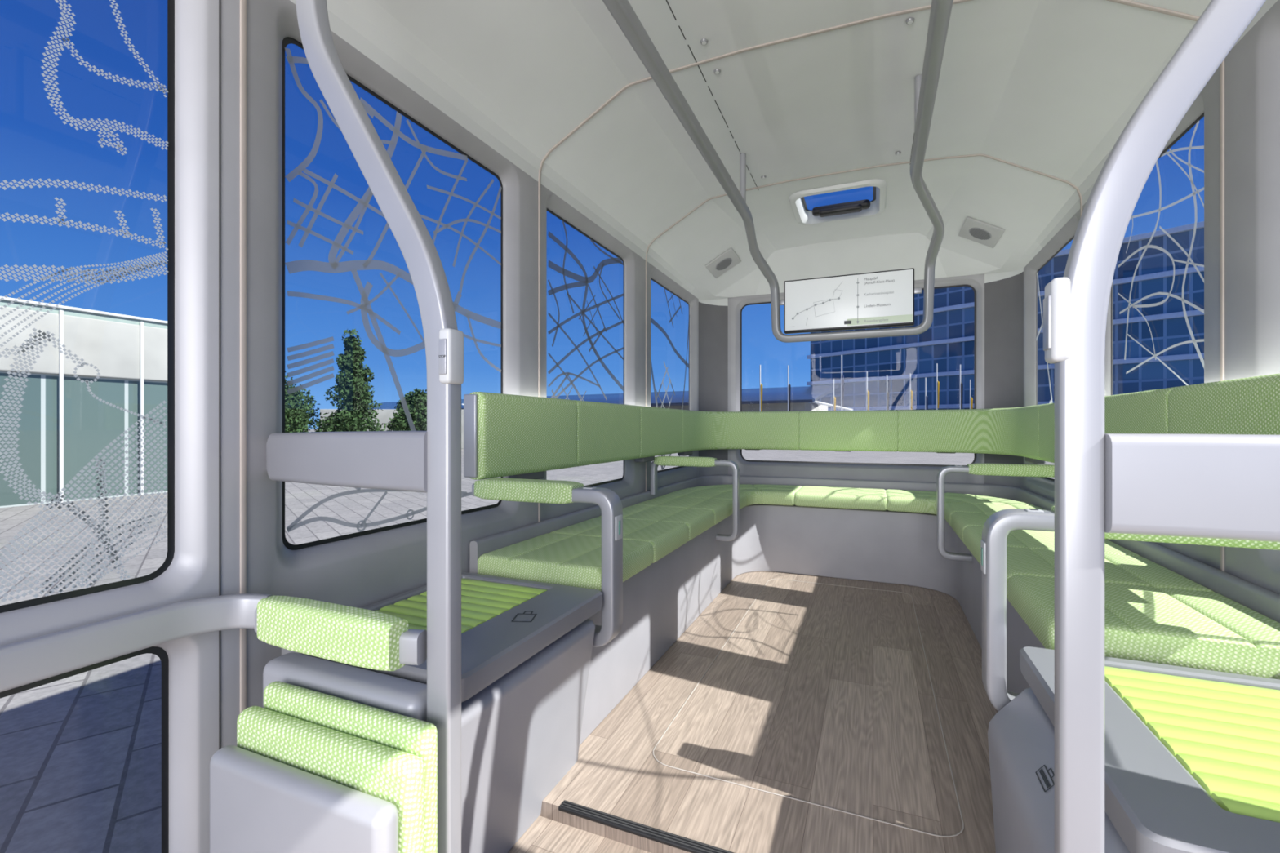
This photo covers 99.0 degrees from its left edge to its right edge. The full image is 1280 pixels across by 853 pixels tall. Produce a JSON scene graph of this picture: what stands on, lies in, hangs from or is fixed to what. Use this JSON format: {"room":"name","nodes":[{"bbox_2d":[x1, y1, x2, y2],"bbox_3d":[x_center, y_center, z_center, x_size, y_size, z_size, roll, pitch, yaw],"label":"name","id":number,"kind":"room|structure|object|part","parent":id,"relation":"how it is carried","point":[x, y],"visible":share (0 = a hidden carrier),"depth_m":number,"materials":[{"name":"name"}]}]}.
{"room":"vehicle interior","nodes":[
{"label":"vehicle interior","id":0,"kind":"room"},
{"bbox_2d":[246,0,698,708],"bbox_3d":[-0.225,-0.013,2.706,0.057,1.945,3.318,0,0,23],"label":"wall","id":1,"kind":"structure","parent":0,"point":[362,571],"depth_m":1.45,"materials":[{"name":"grey paint"}]},
{"bbox_2d":[0,0,273,852],"bbox_3d":[-1.109,-0.018,0.484,0.174,1.974,1.461,0,0,23],"label":"door","id":2,"kind":"structure","parent":1,"relation":"in","point":[190,612],"depth_m":1.09,"materials":[{"name":"paint"}]},
{"bbox_2d":[0,0,168,602],"bbox_3d":[-0.987,-0.255,0.965,0.001,1.086,0.261,0,0,23],"label":"print","id":3,"kind":"object","parent":2,"relation":"attached to","point":[4,551],"depth_m":0.96},
{"bbox_3d":[-1.050,0.368,0.524,0.097,0.082,1.341,0,0,23],"label":"handrail","id":4,"kind":"part","parent":2,"relation":"part of","materials":[{"name":"silver metal"}]},
{"bbox_2d":[254,595,426,671],"bbox_3d":[-0.569,0.376,1.015,0.407,0.090,0.066,0,0,23],"label":"armrest","id":5,"kind":"object","parent":2,"relation":"attached to","point":[341,633],"visible":1,"depth_m":0.97,"materials":[{"name":"green fabric"}]},
{"bbox_2d":[240,0,246,713],"bbox_3d":[0.116,-0.180,0.757,2.105,2.284,0.012,0,0,23],"label":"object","id":6,"kind":"structure","parent":1,"relation":"attached to","point":[242,2],"depth_m":1.16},
{"bbox_2d":[282,36,502,550],"bbox_3d":[-0.683,-0.320,1.680,0.008,1.240,0.845,0,0,23],"label":"window","id":7,"kind":"structure","parent":1,"relation":"in","point":[334,265],"depth_m":1.49,"materials":[{"name":"clear glass"}]},
{"bbox_2d":[546,208,624,487],"bbox_3d":[-0.250,-0.320,2.697,0.007,1.240,0.835,0,0,23],"label":"window","id":8,"kind":"structure","parent":1,"relation":"in","point":[583,281],"depth_m":2.65,"materials":[{"name":"clear glass"}]},
{"bbox_2d":[547,221,624,400],"bbox_3d":[-0.245,-0.446,2.702,0.002,0.987,0.801,0,0,23],"label":"print","id":9,"kind":"object","parent":8,"relation":"attached to","point":[583,281],"depth_m":2.64},
{"bbox_2d":[650,277,689,472],"bbox_3d":[0.209,-0.320,3.776,0.006,1.240,0.870,0,0,23],"label":"window","id":10,"kind":"structure","parent":1,"relation":"in","point":[652,321],"depth_m":3.76,"materials":[{"name":"clear glass"}]},
{"bbox_2d":[698,297,728,476],"bbox_3d":[0.569,-0.043,4.313,0.294,2.005,0.034,0,0,-32],"label":"trim","id":11,"kind":"structure","parent":1,"relation":"attached to","point":[713,313],"depth_m":4.34,"materials":[{"name":"grey paint"}]},
{"bbox_2d":[645,154,1082,491],"bbox_3d":[1.008,-0.180,2.848,2.105,2.284,0.012,0,0,22],"label":"trim","id":12,"kind":"structure","parent":1,"relation":"attached to","point":[970,155],"depth_m":2.88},
{"bbox_2d":[463,373,1279,479],"bbox_3d":[0.939,0.044,2.685,2.070,0.312,2.904,0,0,23],"label":"backrest","id":13,"kind":"object","parent":1,"relation":"attached to","point":[522,437],"visible":0.81,"depth_m":2.53,"materials":[{"name":"green fabric"}]},
{"bbox_2d":[537,0,1224,571],"bbox_3d":[0.576,-0.180,1.834,2.107,2.284,0.012,0,0,21],"label":"trim","id":14,"kind":"structure","parent":1,"relation":"attached to","point":[1146,6],"depth_m":1.71,"materials":[{"name":"beige plastic"}]},
{"bbox_2d":[507,571,998,852],"bbox_3d":[0.527,1.010,1.721,2.140,0.100,5.080,0,0,23],"label":"floor","id":15,"kind":"structure","parent":0,"point":[822,695],"depth_m":1.69,"materials":[{"name":"brown wood"}]},
{"bbox_2d":[209,652,437,852],"bbox_3d":[-0.557,0.743,0.983,0.498,0.535,0.208,0,0,23],"label":"seat","id":16,"kind":"object","parent":15,"relation":"on","point":[336,757],"visible":0.91,"depth_m":0.91,"materials":[{"name":"green fabric"}]},
{"bbox_2d":[266,0,463,852],"bbox_3d":[-0.571,-0.085,1.070,0.596,2.170,0.081,0,0,27],"label":"pole","id":17,"kind":"object","parent":15,"relation":"on","point":[428,461],"visible":1,"depth_m":0.95,"materials":[{"name":"metal"}]},
{"bbox_2d":[281,572,602,852],"bbox_3d":[-0.454,0.731,1.389,0.515,0.528,0.600,0,0,23],"label":"luggage rack","id":18,"kind":"object","parent":15,"relation":"on","point":[526,646],"visible":0.48,"depth_m":1.29,"materials":[{"name":"grey paint"}]},
{"bbox_3d":[-0.454,0.495,1.389,0.515,0.055,0.600,0,0,23],"label":"rack frame","id":19,"kind":"part","parent":18,"relation":"part of","materials":[{"name":"grey paint"}]},
{"bbox_2d":[374,577,546,633],"bbox_3d":[-0.499,0.478,1.442,0.316,0.012,0.456,0,0,23],"label":"mat","id":20,"kind":"object","parent":18,"relation":"on","point":[482,599],"depth_m":1.48,"materials":[{"name":"plastic"}]},
{"bbox_2d":[558,800,733,852],"bbox_3d":[0.296,0.962,1.178,1.080,0.012,0.030,0,0,23],"label":"trim","id":21,"kind":"structure","parent":15,"relation":"on","point":[664,837],"depth_m":1.30,"materials":[{"name":"black rubber"}]},
{"bbox_2d":[653,578,964,837],"bbox_3d":[0.787,0.959,2.355,0.804,0.002,2.054,0,0,23],"label":"trim","id":22,"kind":"structure","parent":15,"relation":"on","point":[962,828],"depth_m":1.52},
{"bbox_2d":[469,475,1279,745],"bbox_3d":[0.931,0.670,2.667,2.088,0.580,2.796,0,0,23],"label":"bench","id":23,"kind":"object","parent":15,"relation":"on","point":[1163,606],"visible":0.73,"depth_m":2.16,"materials":[{"name":"green fabric"}]},
{"bbox_2d":[471,477,622,647],"bbox_3d":[-0.293,0.406,1.696,0.510,0.474,0.090,0,0,23],"label":"armrest","id":24,"kind":"object","parent":23,"relation":"attached to","point":[534,491],"visible":0.97,"depth_m":1.60,"materials":[{"name":"metal"}]},
{"bbox_3d":[-0.150,0.184,1.635,0.030,0.004,0.029,0,0,23],"label":"usb plate","id":25,"kind":"part","parent":24,"relation":"part of","materials":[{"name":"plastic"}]},
{"bbox_3d":[-0.062,0.295,1.597,0.005,0.070,0.043,0,0,23],"label":"button plate","id":26,"kind":"part","parent":24,"relation":"part of","materials":[{"name":"plastic"}]},
{"bbox_2d":[618,520,620,534],"bbox_3d":[-0.060,0.295,1.596,0.002,0.040,0.012,0,0,23],"label":"light","id":27,"kind":"object","parent":24,"relation":"attached to","point":[619,521],"depth_m":1.59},
{"bbox_2d":[477,533,653,591],"bbox_3d":[-0.245,0.465,1.909,0.470,0.085,0.419,0,0,23],"label":"seat cushion","id":28,"kind":"object","parent":23,"relation":"on","point":[568,559],"depth_m":1.79,"materials":[{"name":"green fabric"}]},
{"bbox_2d":[550,516,688,563],"bbox_3d":[-0.081,0.465,2.296,0.470,0.085,0.419,0,0,23],"label":"seat cushion","id":29,"kind":"object","parent":23,"relation":"on","point":[664,537],"depth_m":2.25,"materials":[{"name":"green fabric"}]},
{"bbox_2d":[599,505,714,541],"bbox_3d":[0.084,0.465,2.682,0.470,0.085,0.419,0,0,23],"label":"seat cushion","id":30,"kind":"object","parent":23,"relation":"on","point":[698,520],"depth_m":2.63,"materials":[{"name":"green fabric"}]},
{"bbox_2d":[634,496,732,525],"bbox_3d":[0.249,0.465,3.068,0.470,0.085,0.419,0,0,23],"label":"seat cushion","id":31,"kind":"object","parent":23,"relation":"on","point":[722,508],"depth_m":3.02,"materials":[{"name":"green fabric"}]},
{"bbox_2d":[650,456,739,541],"bbox_3d":[0.308,0.406,3.130,0.520,0.464,0.068,0,0,23],"label":"armrest","id":32,"kind":"object","parent":23,"relation":"attached to","point":[692,461],"visible":0.98,"depth_m":3.06,"materials":[{"name":"metal"}]},
{"bbox_2d":[662,488,746,509],"bbox_3d":[0.410,0.465,3.444,0.473,0.085,0.396,0,0,23],"label":"seat cushion","id":33,"kind":"object","parent":23,"relation":"on","point":[692,493],"depth_m":3.43,"materials":[{"name":"green fabric"}]},
{"bbox_2d":[685,484,761,506],"bbox_3d":[0.612,0.465,3.812,0.534,0.085,0.547,0,0,23],"label":"seat cushion","id":34,"kind":"object","parent":23,"relation":"on","point":[753,493],"depth_m":3.67,"materials":[{"name":"green fabric"}]},
{"bbox_2d":[752,484,802,505],"bbox_3d":[0.912,0.465,3.767,0.352,0.085,0.484,0,0,23],"label":"seat cushion","id":35,"kind":"object","parent":23,"relation":"on","point":[779,495],"depth_m":3.55,"materials":[{"name":"green fabric"}]},
{"bbox_2d":[794,485,887,511],"bbox_3d":[1.326,0.465,3.598,0.539,0.085,0.470,0,0,23],"label":"seat cushion","id":36,"kind":"object","parent":23,"relation":"on","point":[828,498],"depth_m":3.43,"materials":[{"name":"green fabric"}]},
{"bbox_2d":[885,489,937,513],"bbox_3d":[1.734,0.465,3.417,0.352,0.085,0.484,0,0,23],"label":"seat cushion","id":37,"kind":"object","parent":23,"relation":"on","point":[900,501],"depth_m":3.26,"materials":[{"name":"green fabric"}]},
{"bbox_2d":[951,511,993,542],"bbox_3d":[1.688,0.465,2.454,0.470,0.085,0.419,0,0,23],"label":"seat cushion","id":38,"kind":"object","parent":23,"relation":"on","point":[960,521],"depth_m":2.53,"materials":[{"name":"green fabric"}]},
{"bbox_2d":[925,493,1034,515],"bbox_3d":[1.974,0.465,3.231,0.534,0.085,0.547,0,0,23],"label":"seat cushion","id":39,"kind":"object","parent":23,"relation":"on","point":[1020,500],"depth_m":3.16,"materials":[{"name":"green fabric"}]},
{"bbox_2d":[944,502,1045,525],"bbox_3d":[1.847,0.465,2.831,0.473,0.085,0.396,0,0,23],"label":"seat cushion","id":40,"kind":"object","parent":23,"relation":"on","point":[949,508],"depth_m":2.86,"materials":[{"name":"green fabric"}]},
{"bbox_2d":[937,462,1054,561],"bbox_3d":[1.688,0.406,2.542,0.540,0.464,0.068,0,0,23],"label":"armrest","id":41,"kind":"object","parent":23,"relation":"attached to","point":[992,469],"visible":0.84,"depth_m":2.57,"materials":[{"name":"metal"}]},
{"bbox_3d":[1.688,0.414,2.542,0.540,0.448,0.050,0,0,23],"label":"frame","id":42,"kind":"part","parent":41,"relation":"part of","materials":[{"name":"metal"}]},
{"bbox_2d":[963,525,1141,564],"bbox_3d":[1.524,0.465,2.068,0.470,0.085,0.419,0,0,23],"label":"seat cushion","id":43,"kind":"object","parent":23,"relation":"on","point":[972,535],"depth_m":2.02,"materials":[{"name":"green fabric"}]},
{"bbox_2d":[1006,546,1216,599],"bbox_3d":[1.359,0.465,1.682,0.470,0.085,0.419,0,0,23],"label":"seat cushion","id":44,"kind":"object","parent":23,"relation":"on","point":[1153,571],"depth_m":1.61,"materials":[{"name":"green fabric"}]},
{"bbox_2d":[980,506,1279,711],"bbox_3d":[1.044,0.406,1.126,0.584,0.472,0.088,0,0,23],"label":"armrest","id":45,"kind":"object","parent":23,"relation":"attached to","point":[996,530],"visible":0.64,"depth_m":1.20,"materials":[{"name":"metal"}]},
{"bbox_2d":[981,547,982,565],"bbox_3d":[0.776,0.295,1.240,0.002,0.040,0.011,0,0,23],"label":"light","id":46,"kind":"object","parent":45,"relation":"attached to","point":[981,548],"depth_m":1.24,"materials":[{"name":"grey plastic"}]},
{"bbox_3d":[0.778,0.295,1.239,0.005,0.070,0.042,0,0,23],"label":"button plate","id":47,"kind":"part","parent":45,"relation":"part of","materials":[{"name":"plastic"}]},
{"bbox_3d":[1.046,0.414,1.125,0.579,0.456,0.070,0,0,23],"label":"frame","id":48,"kind":"part","parent":45,"relation":"part of","materials":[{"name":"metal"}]},
{"bbox_3d":[0.866,0.185,1.202,0.030,0.004,0.028,0,0,23],"label":"usb plate","id":49,"kind":"part","parent":45,"relation":"part of","materials":[{"name":"plastic"}]},
{"bbox_2d":[1008,574,1279,679],"bbox_3d":[1.194,0.465,1.295,0.470,0.085,0.419,0,0,23],"label":"seat cushion","id":50,"kind":"object","parent":23,"relation":"on","point":[1228,631],"depth_m":1.18,"materials":[{"name":"green fabric"}]},
{"bbox_2d":[987,646,1279,852],"bbox_3d":[0.921,0.732,0.803,0.615,0.527,0.600,0,0,23],"label":"seat","id":51,"kind":"object","parent":15,"relation":"on","point":[1192,756],"visible":0.79,"depth_m":0.84,"materials":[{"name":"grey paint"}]},
{"bbox_2d":[1104,666,1279,822],"bbox_3d":[0.998,0.478,0.803,0.401,0.012,0.456,0,0,23],"label":"seat cushion","id":52,"kind":"object","parent":51,"relation":"on","point":[1223,731],"depth_m":0.86,"materials":[{"name":"fabric"}]},
{"bbox_2d":[1043,0,1279,852],"bbox_3d":[0.781,-0.085,0.513,0.692,2.170,0.074,0,0,20],"label":"pole","id":53,"kind":"object","parent":15,"relation":"on","point":[1227,486],"visible":1,"depth_m":0.60,"materials":[{"name":"metal"}]},
{"bbox_2d":[289,0,1277,300],"bbox_3d":[0.522,-1.153,1.707,2.106,0.335,5.050,0,0,23],"label":"ceiling","id":54,"kind":"structure","parent":0,"point":[1051,87],"depth_m":2.11,"materials":[{"name":"grey paint"}]},
{"bbox_2d":[705,247,741,278],"bbox_3d":[0.583,-1.139,3.816,0.202,0.135,0.229,0,0,23],"label":"speaker","id":55,"kind":"object","parent":54,"relation":"attached to","point":[726,260],"visible":1,"depth_m":3.79},
{"bbox_2d":[715,257,732,270],"bbox_3d":[0.586,-1.132,3.814,0.112,0.065,0.127,0,0,23],"label":"grille","id":56,"kind":"object","parent":55,"relation":"attached to","point":[723,264],"depth_m":3.81,"materials":[{"name":"grey metal"}]},
{"bbox_2d":[602,0,953,342],"bbox_3d":[0.461,-0.919,1.480,0.926,0.905,4.285,0,0,23],"label":"handrail","id":57,"kind":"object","parent":54,"relation":"attached to","point":[864,208],"depth_m":2.32,"materials":[{"name":"grey metal"}]},
{"bbox_3d":[0.357,-0.889,1.237,0.926,0.845,3.756,0,0,23],"label":"ceiling handrail","id":58,"kind":"part","parent":57,"relation":"part of","materials":[{"name":"grey metal"}]},
{"bbox_3d":[1.192,-1.285,3.253,0.240,0.035,0.060,0,0,23],"label":"latch handle","id":59,"kind":"part","parent":57,"relation":"part of","materials":[{"name":"black plastic"}]},
{"bbox_2d":[779,267,921,333],"bbox_3d":[1.117,-0.670,2.950,0.720,0.292,0.052,0,0,23],"label":"display screen","id":60,"kind":"object","parent":57,"relation":"attached to","point":[881,299],"visible":1,"depth_m":2.92,"materials":[{"name":"white plastic"}]},
{"bbox_2d":[958,216,1004,248],"bbox_3d":[2.002,-1.139,3.211,0.202,0.135,0.229,0,0,23],"label":"speaker","id":61,"kind":"object","parent":54,"relation":"attached to","point":[973,229],"visible":1,"depth_m":3.19},
{"bbox_2d":[968,227,991,239],"bbox_3d":[1.998,-1.132,3.212,0.112,0.065,0.127,0,0,23],"label":"grille","id":62,"kind":"object","parent":61,"relation":"attached to","point":[977,233],"depth_m":3.21,"materials":[{"name":"grey paint"}]},
{"bbox_2d":[728,273,984,515],"bbox_3d":[1.533,-0.037,4.052,1.780,1.995,0.057,0,0,23],"label":"window frame","id":63,"kind":"structure","parent":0,"point":[810,470],"depth_m":4.04,"materials":[{"name":"grey paint"}]},
{"bbox_2d":[740,284,976,466],"bbox_3d":[1.555,-0.350,4.067,1.630,1.260,0.002,0,0,23],"label":"window","id":64,"kind":"structure","parent":63,"relation":"in","point":[956,286],"depth_m":3.93,"materials":[{"name":"clear glass"}]},
{"bbox_2d":[1023,0,1279,595],"bbox_3d":[1.759,-0.013,1.860,0.057,1.945,3.318,0,0,23],"label":"wall","id":65,"kind":"structure","parent":0,"point":[1252,66],"depth_m":1.40,"materials":[{"name":"grey paint"}]},
{"bbox_2d":[984,267,1023,488],"bbox_3d":[2.370,-0.043,3.544,0.034,2.005,0.294,0,0,-12],"label":"pillar","id":66,"kind":"structure","parent":65,"relation":"attached to","point":[1003,291],"depth_m":3.57,"materials":[{"name":"grey paint"}]},
{"bbox_2d":[1035,235,1074,481],"bbox_3d":[2.230,-0.320,2.914,0.007,1.240,0.870,0,0,23],"label":"window","id":67,"kind":"structure","parent":65,"relation":"in","point":[1072,238],"depth_m":3.10,"materials":[{"name":"clear glass"}]},
{"bbox_2d":[1035,272,1053,465],"bbox_3d":[2.228,-0.320,2.915,0.002,1.216,0.850,0,0,23],"label":"print","id":68,"kind":"object","parent":67,"relation":"attached to","point":[1042,326],"depth_m":3.18},
{"bbox_2d":[1111,112,1204,395],"bbox_3d":[1.807,-0.320,1.920,0.007,1.240,0.770,0,0,23],"label":"window","id":69,"kind":"structure","parent":65,"relation":"in","point":[1164,152],"depth_m":1.80,"materials":[{"name":"clear glass"}]},
{"label":"outside","id":70,"kind":"structure","parent":0,"visible":0},
{"bbox_2d":[0,429,1054,852],"bbox_3d":[19.617,1.310,45.991,500.000,0.001,400.000,0,0,23],"label":"pavement","id":71,"kind":"structure","parent":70,"point":[81,753],"depth_m":2.55,"materials":[{"name":"grey concrete"}]},
{"bbox_2d":[0,296,167,507],"bbox_3d":[-13.617,-0.383,4.721,3.245,3.385,16.000,0,0,23],"label":"glass pavilion","id":72,"kind":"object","parent":71,"relation":"on","point":[63,427],"visible":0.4,"depth_m":9.65,"materials":[{"name":"glass"}]},
{"bbox_3d":[-12.166,-2.050,4.102,0.060,0.050,16.000,0,0,23],"label":"roof rail","id":73,"kind":"part","parent":72,"relation":"part of","materials":[{"name":"white metal"}]},
{"bbox_2d":[284,370,321,432],"bbox_3d":[-16.612,-0.500,24.593,4.317,4.417,3.969,0,0,38],"label":"bush","id":74,"kind":"object","parent":71,"relation":"on","point":[296,416],"visible":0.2,"depth_m":24.54,"materials":[{"name":"green plant"}]},
{"bbox_2d":[313,328,386,431],"bbox_3d":[-13.222,-1.506,24.884,3.307,5.966,2.988,0,0,-44],"label":"conifer tree","id":75,"kind":"object","parent":71,"relation":"on","point":[351,388],"visible":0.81,"depth_m":24.51,"materials":[{"name":"green plant"}]},
{"bbox_2d":[320,408,463,448],"bbox_3d":[-11.688,0.160,31.730,13.000,2.300,0.400,0,0,-5],"label":"wall","id":76,"kind":"structure","parent":71,"relation":"on","point":[384,415],"depth_m":31.27,"materials":[{"name":"concrete"}]},
{"bbox_2d":[386,387,426,431],"bbox_3d":[-10.719,-0.185,26.482,2.770,3.374,2.846,0,0,21],"label":"bush","id":77,"kind":"object","parent":71,"relation":"on","point":[416,402],"visible":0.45,"depth_m":25.70,"materials":[{"name":"green plant"}]},
{"bbox_2d":[368,385,838,411],"bbox_3d":[-11.397,-1.088,59.492,62.001,4.796,11.416,0,0,31],"label":"building","id":78,"kind":"structure","parent":71,"relation":"on","point":[774,399],"depth_m":44.95,"materials":[{"name":"concrete"}]},
{"bbox_2d":[760,364,762,411],"bbox_3d":[7.950,-1.371,35.878,0.200,5.362,0.100,0,0,23],"label":"flagpole","id":79,"kind":"object","parent":71,"relation":"on","point":[761,384],"visible":0.65,"depth_m":35.87,"materials":[{"name":"white metal"}]},
{"bbox_2d":[787,364,791,411],"bbox_3d":[10.076,-1.413,36.934,0.200,5.446,0.100,0,0,23],"label":"flagpole","id":80,"kind":"object","parent":71,"relation":"on","point":[788,384],"visible":0.65,"depth_m":36.92,"materials":[{"name":"white metal"}]},
{"bbox_2d":[809,400,853,410],"bbox_3d":[15.650,-2.340,59.641,14.226,3.600,0.500,0,0,15],"label":"arched bridge","id":81,"kind":"structure","parent":71,"relation":"on","point":[838,407],"depth_m":58.29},
{"bbox_2d":[832,378,835,410],"bbox_3d":[13.865,-1.036,38.978,0.200,4.692,0.100,0,0,23],"label":"flagpole","id":82,"kind":"object","parent":71,"relation":"on","point":[833,397],"visible":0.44,"depth_m":38.98,"materials":[{"name":"white metal"}]},
{"bbox_2d":[840,355,844,410],"bbox_3d":[12.629,-1.576,34.078,0.200,5.772,0.100,0,0,23],"label":"flagpole","id":83,"kind":"object","parent":71,"relation":"on","point":[842,375],"visible":0.8,"depth_m":34.06,"materials":[{"name":"white metal"}]},
{"bbox_2d":[866,371,869,410],"bbox_3d":[15.027,-1.154,36.047,0.200,4.928,0.100,0,0,23],"label":"flagpole","id":84,"kind":"object","parent":71,"relation":"on","point":[867,390],"visible":0.65,"depth_m":36.04,"materials":[{"name":"white metal"}]},
{"bbox_2d":[886,374,888,409],"bbox_3d":[19.007,-1.319,41.936,0.200,5.258,0.100,0,0,23],"label":"flagpole","id":85,"kind":"object","parent":71,"relation":"on","point":[887,392],"visible":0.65,"depth_m":41.92,"materials":[{"name":"white metal"}]},
{"bbox_2d":[909,373,912,409],"bbox_3d":[20.169,-1.323,40.662,0.200,5.267,0.100,0,0,23],"label":"flagpole","id":86,"kind":"object","parent":71,"relation":"on","point":[910,390],"visible":0.65,"depth_m":40.65,"materials":[{"name":"white metal"}]},
{"bbox_2d":[924,377,928,409],"bbox_3d":[20.486,-1.095,39.083,0.200,4.811,0.100,0,0,23],"label":"flagpole","id":87,"kind":"object","parent":71,"relation":"on","point":[926,395],"visible":0.48,"depth_m":39.08,"materials":[{"name":"white metal"}]},
{"bbox_2d":[936,363,939,409],"bbox_3d":[21.278,-1.598,39.049,0.200,5.815,0.100,0,0,23],"label":"flagpole","id":88,"kind":"object","parent":71,"relation":"on","point":[937,381],"visible":0.8,"depth_m":39.05,"materials":[{"name":"white metal"}]},
{"bbox_2d":[960,364,963,408],"bbox_3d":[22.423,-1.509,38.155,0.200,5.638,0.100,0,0,23],"label":"flagpole","id":89,"kind":"object","parent":71,"relation":"on","point":[961,383],"visible":0.65,"depth_m":38.14,"materials":[{"name":"white metal"}]},
{"bbox_2d":[969,379,973,408],"bbox_3d":[23.838,-1.035,39.340,0.200,4.690,0.100,0,0,23],"label":"flagpole","id":90,"kind":"object","parent":71,"relation":"on","point":[971,397],"visible":0.35,"depth_m":39.33,"materials":[{"name":"white metal"}]},
{"bbox_2d":[806,221,1204,410],"bbox_3d":[46.728,-7.295,51.324,61.335,17.210,42.969,0,0,23],"label":"office building","id":91,"kind":"structure","parent":71,"relation":"on","point":[948,341],"depth_m":50.73,"materials":[{"name":"blue glass"}]}
]}

